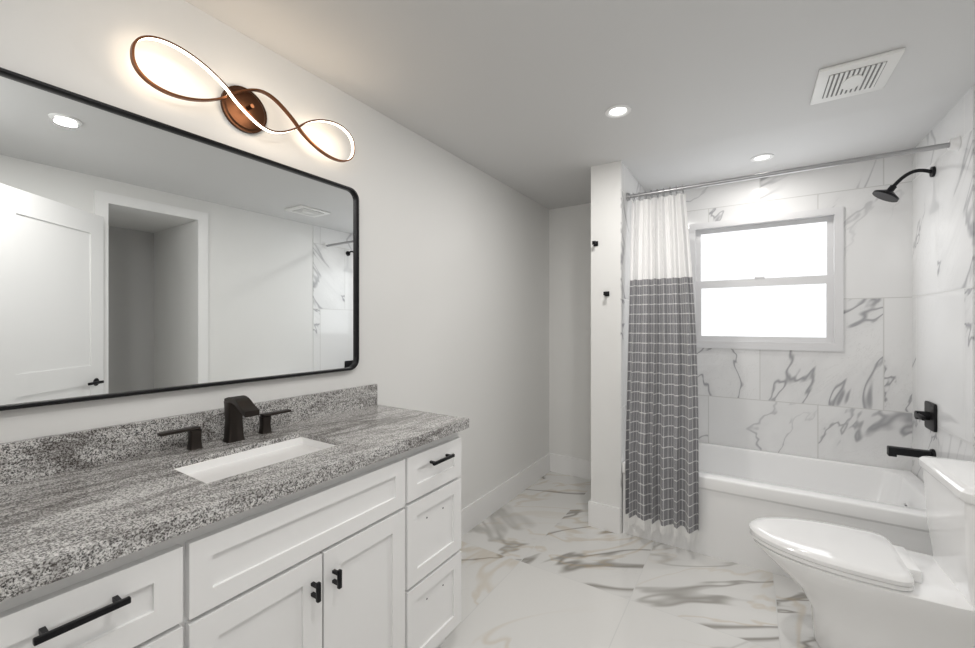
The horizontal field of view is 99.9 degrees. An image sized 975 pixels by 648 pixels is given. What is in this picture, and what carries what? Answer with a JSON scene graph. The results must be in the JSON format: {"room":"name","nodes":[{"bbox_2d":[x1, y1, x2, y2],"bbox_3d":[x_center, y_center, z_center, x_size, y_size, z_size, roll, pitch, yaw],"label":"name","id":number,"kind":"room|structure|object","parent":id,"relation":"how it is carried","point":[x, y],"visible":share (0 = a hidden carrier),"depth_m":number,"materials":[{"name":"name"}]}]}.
{"room":"bathroom","nodes":[
{"label":"bathroom","id":0,"kind":"room"},
{"bbox_2d":[0,0,548,508],"bbox_3d":[-0.456,0.150,2.294,0.100,2.430,3.880,0,0,33],"label":"wall","id":1,"kind":"structure","parent":0,"point":[454,284],"depth_m":2.06,"materials":[{"name":"white paint"}]},
{"bbox_2d":[0,67,358,410],"bbox_3d":[-0.936,-0.207,1.420,0.025,0.841,1.210,0,0,33],"label":"vanity mirror","id":2,"kind":"object","parent":1,"relation":"attached to","point":[140,255],"visible":1,"depth_m":1.27,"materials":[{"name":"black mirror"}]},
{"bbox_2d":[0,384,376,483],"bbox_3d":[-0.920,0.346,1.451,0.021,0.101,1.368,0,0,33],"label":"backsplash","id":3,"kind":"structure","parent":1,"relation":"attached to","point":[25,459],"depth_m":1.21,"materials":[{"name":"grey stone"}]},
{"bbox_2d":[130,35,354,161],"bbox_3d":[-0.834,-0.786,1.533,0.078,0.162,0.796,0,0,33],"label":"light","id":4,"kind":"object","parent":1,"relation":"attached to","point":[243,109],"visible":1,"depth_m":1.48,"materials":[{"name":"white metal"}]},
{"bbox_2d":[461,453,550,536],"bbox_3d":[0.009,1.282,2.917,0.014,0.165,2.130,0,0,33],"label":"baseboard","id":5,"kind":"structure","parent":1,"relation":"attached to","point":[475,513],"depth_m":3.05,"materials":[{"name":"white wood"}]},
{"bbox_2d":[549,203,590,459],"bbox_3d":[1.670,0.150,3.193,2.520,2.430,0.120,0,0,33],"label":"wall","id":6,"kind":"structure","parent":0,"point":[569,331],"depth_m":3.71,"materials":[{"name":"white paint"}]},
{"bbox_2d":[551,453,590,479],"bbox_3d":[0.850,1.282,3.636,0.600,0.165,0.014,0,0,33],"label":"baseboard","id":7,"kind":"structure","parent":6,"relation":"attached to","point":[572,466],"depth_m":3.69,"materials":[{"name":"white wood"}]},
{"bbox_2d":[689,206,843,351],"bbox_3d":[1.975,-0.294,2.976,0.913,0.952,0.118,0,0,33],"label":"window","id":8,"kind":"structure","parent":6,"relation":"in","point":[771,282],"depth_m":2.93,"materials":[{"name":"white plastic"}]},
{"bbox_2d":[184,0,974,209],"bbox_3d":[0.999,-1.105,1.367,3.550,0.080,3.880,0,0,33],"label":"ceiling","id":9,"kind":"structure","parent":0,"point":[521,96],"depth_m":1.75,"materials":[{"name":"white paint"}]},
{"bbox_2d":[605,105,630,117],"bbox_3d":[0.653,-1.067,2.050,0.124,0.018,0.124,0,0,33],"label":"recessed light","id":10,"kind":"object","parent":9,"relation":"in","point":[617,111],"visible":0.96,"depth_m":2.05,"materials":[{"name":"white"}]},
{"bbox_2d":[751,154,773,161],"bbox_3d":[1.756,-1.067,2.623,0.124,0.018,0.124,0,0,33],"label":"recessed light","id":11,"kind":"object","parent":9,"relation":"in","point":[761,157],"visible":1,"depth_m":2.62,"materials":[{"name":"white"}]},
{"bbox_2d":[810,48,904,104],"bbox_3d":[1.579,-1.054,1.775,0.260,0.021,0.310,0,0,33],"label":"ceiling vent","id":12,"kind":"object","parent":9,"relation":"in","point":[859,76],"visible":1,"depth_m":1.74,"materials":[{"name":"white plastic"}]},
{"bbox_2d":[591,161,620,532],"bbox_3d":[1.001,0.150,3.067,0.197,2.430,0.810,0,0,33],"label":"wall","id":13,"kind":"structure","parent":0,"point":[606,345],"depth_m":2.72,"materials":[{"name":"white paint"}]},
{"bbox_2d":[588,499,608,526],"bbox_3d":[0.909,1.282,3.118,0.014,0.165,0.824,0,0,33],"label":"baseboard","id":14,"kind":"structure","parent":13,"relation":"attached to","point":[595,510],"depth_m":2.75,"materials":[{"name":"white wood"}]},
{"bbox_2d":[621,161,646,532],"bbox_3d":[1.086,0.150,3.011,0.006,2.430,0.802,0,0,33],"label":"tiled wall","id":15,"kind":"structure","parent":13,"relation":"attached to","point":[630,184],"depth_m":2.74,"materials":[{"name":"white tile"}]},
{"bbox_2d":[626,136,960,201],"bbox_3d":[1.605,-0.865,2.381,1.544,0.068,0.068,0,0,33],"label":"shower rod","id":16,"kind":"object","parent":15,"relation":"attached to","point":[953,144],"visible":1,"depth_m":2.24,"materials":[{"name":"silver metal"}]},
{"bbox_2d":[625,185,698,543],"bbox_3d":[1.097,0.191,2.569,0.427,2.157,0.282,0,0,33],"label":"shower curtain","id":17,"kind":"object","parent":16,"relation":"hanging from","point":[662,460],"visible":1,"depth_m":2.55,"materials":[{"name":"fabric"}]},
{"bbox_2d":[439,471,819,647],"bbox_3d":[0.999,1.405,1.367,3.550,0.080,3.880,0,0,33],"label":"floor","id":18,"kind":"structure","parent":0,"point":[544,564],"depth_m":2.10,"materials":[{"name":"stone"}]},
{"bbox_2d":[0,424,468,647],"bbox_3d":[-0.682,0.901,1.294,0.586,0.928,1.330,0,0,33],"label":"bathroom vanity","id":19,"kind":"object","parent":18,"relation":"on","point":[329,519],"depth_m":1.08,"materials":[{"name":"white wood"}]},
{"bbox_2d":[0,404,468,591],"bbox_3d":[-0.687,0.417,1.302,0.573,0.040,1.368,0,0,33],"label":"countertop","id":20,"kind":"structure","parent":19,"relation":"on","point":[59,521],"depth_m":0.99,"materials":[{"name":"grey stone"}]},
{"bbox_2d":[156,395,291,451],"bbox_3d":[-0.828,0.321,1.376,0.147,0.152,0.416,0,0,33],"label":"faucet","id":21,"kind":"object","parent":20,"relation":"on","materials":[{"name":"black metal"}]},
{"bbox_2d":[180,436,327,479],"bbox_3d":[-0.690,0.494,1.261,0.244,0.162,0.414,0,0,33],"label":"sink","id":22,"kind":"object","parent":20,"relation":"in","point":[219,466],"depth_m":1.31,"materials":[{"name":"white ceramic"}]},
{"bbox_2d":[622,442,932,577],"bbox_3d":[1.740,1.133,2.593,1.542,0.465,0.800,0,0,33],"label":"bathtub","id":23,"kind":"object","parent":18,"relation":"on","point":[740,489],"visible":0.35,"depth_m":2.38,"materials":[{"name":"white ceramic"}]},
{"bbox_2d":[749,456,974,647],"bbox_3d":[1.560,0.957,1.662,0.844,0.816,0.472,0,0,33],"label":"toilet","id":24,"kind":"object","parent":18,"relation":"on","point":[861,588],"visible":1,"depth_m":1.56,"materials":[{"name":"white ceramic"}]},
{"bbox_2d":[647,154,911,470],"bbox_3d":[1.958,0.150,2.935,1.558,2.430,0.006,0,0,33],"label":"tile","id":25,"kind":"structure","parent":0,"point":[852,403],"depth_m":2.70,"materials":[{"name":"white tile"}]},
{"bbox_3d":[2.046,0.150,0.759,0.930,2.430,3.780,0,0,33],"label":"wall","id":26,"kind":"structure","parent":0,"visible":0},
{"bbox_2d":[912,86,974,481],"bbox_3d":[2.394,0.150,2.176,0.006,2.430,0.804,0,0,33],"label":"tile","id":27,"kind":"structure","parent":26,"relation":"attached to","point":[943,289],"depth_m":2.08,"materials":[{"name":"white tile"}]},
{"bbox_2d":[872,166,935,201],"bbox_3d":[2.312,-0.769,2.285,0.247,0.168,0.124,0,0,33],"label":"shower head","id":28,"kind":"object","parent":27,"relation":"attached to","point":[888,195],"visible":1,"depth_m":2.28},
{"bbox_2d":[887,446,935,457],"bbox_3d":[2.339,0.710,2.268,0.184,0.064,0.064,0,0,33],"label":"tub spout","id":29,"kind":"object","parent":27,"relation":"attached to","point":[893,451],"visible":0.81,"depth_m":2.26,"materials":[{"name":"black metal"}]},
{"bbox_2d":[914,401,936,431],"bbox_3d":[2.399,0.505,2.251,0.065,0.150,0.175,0,0,33],"label":"shower valve","id":30,"kind":"object","parent":27,"relation":"attached to","point":[928,415],"visible":0.96,"depth_m":2.23,"materials":[{"name":"black metal"}]}
]}

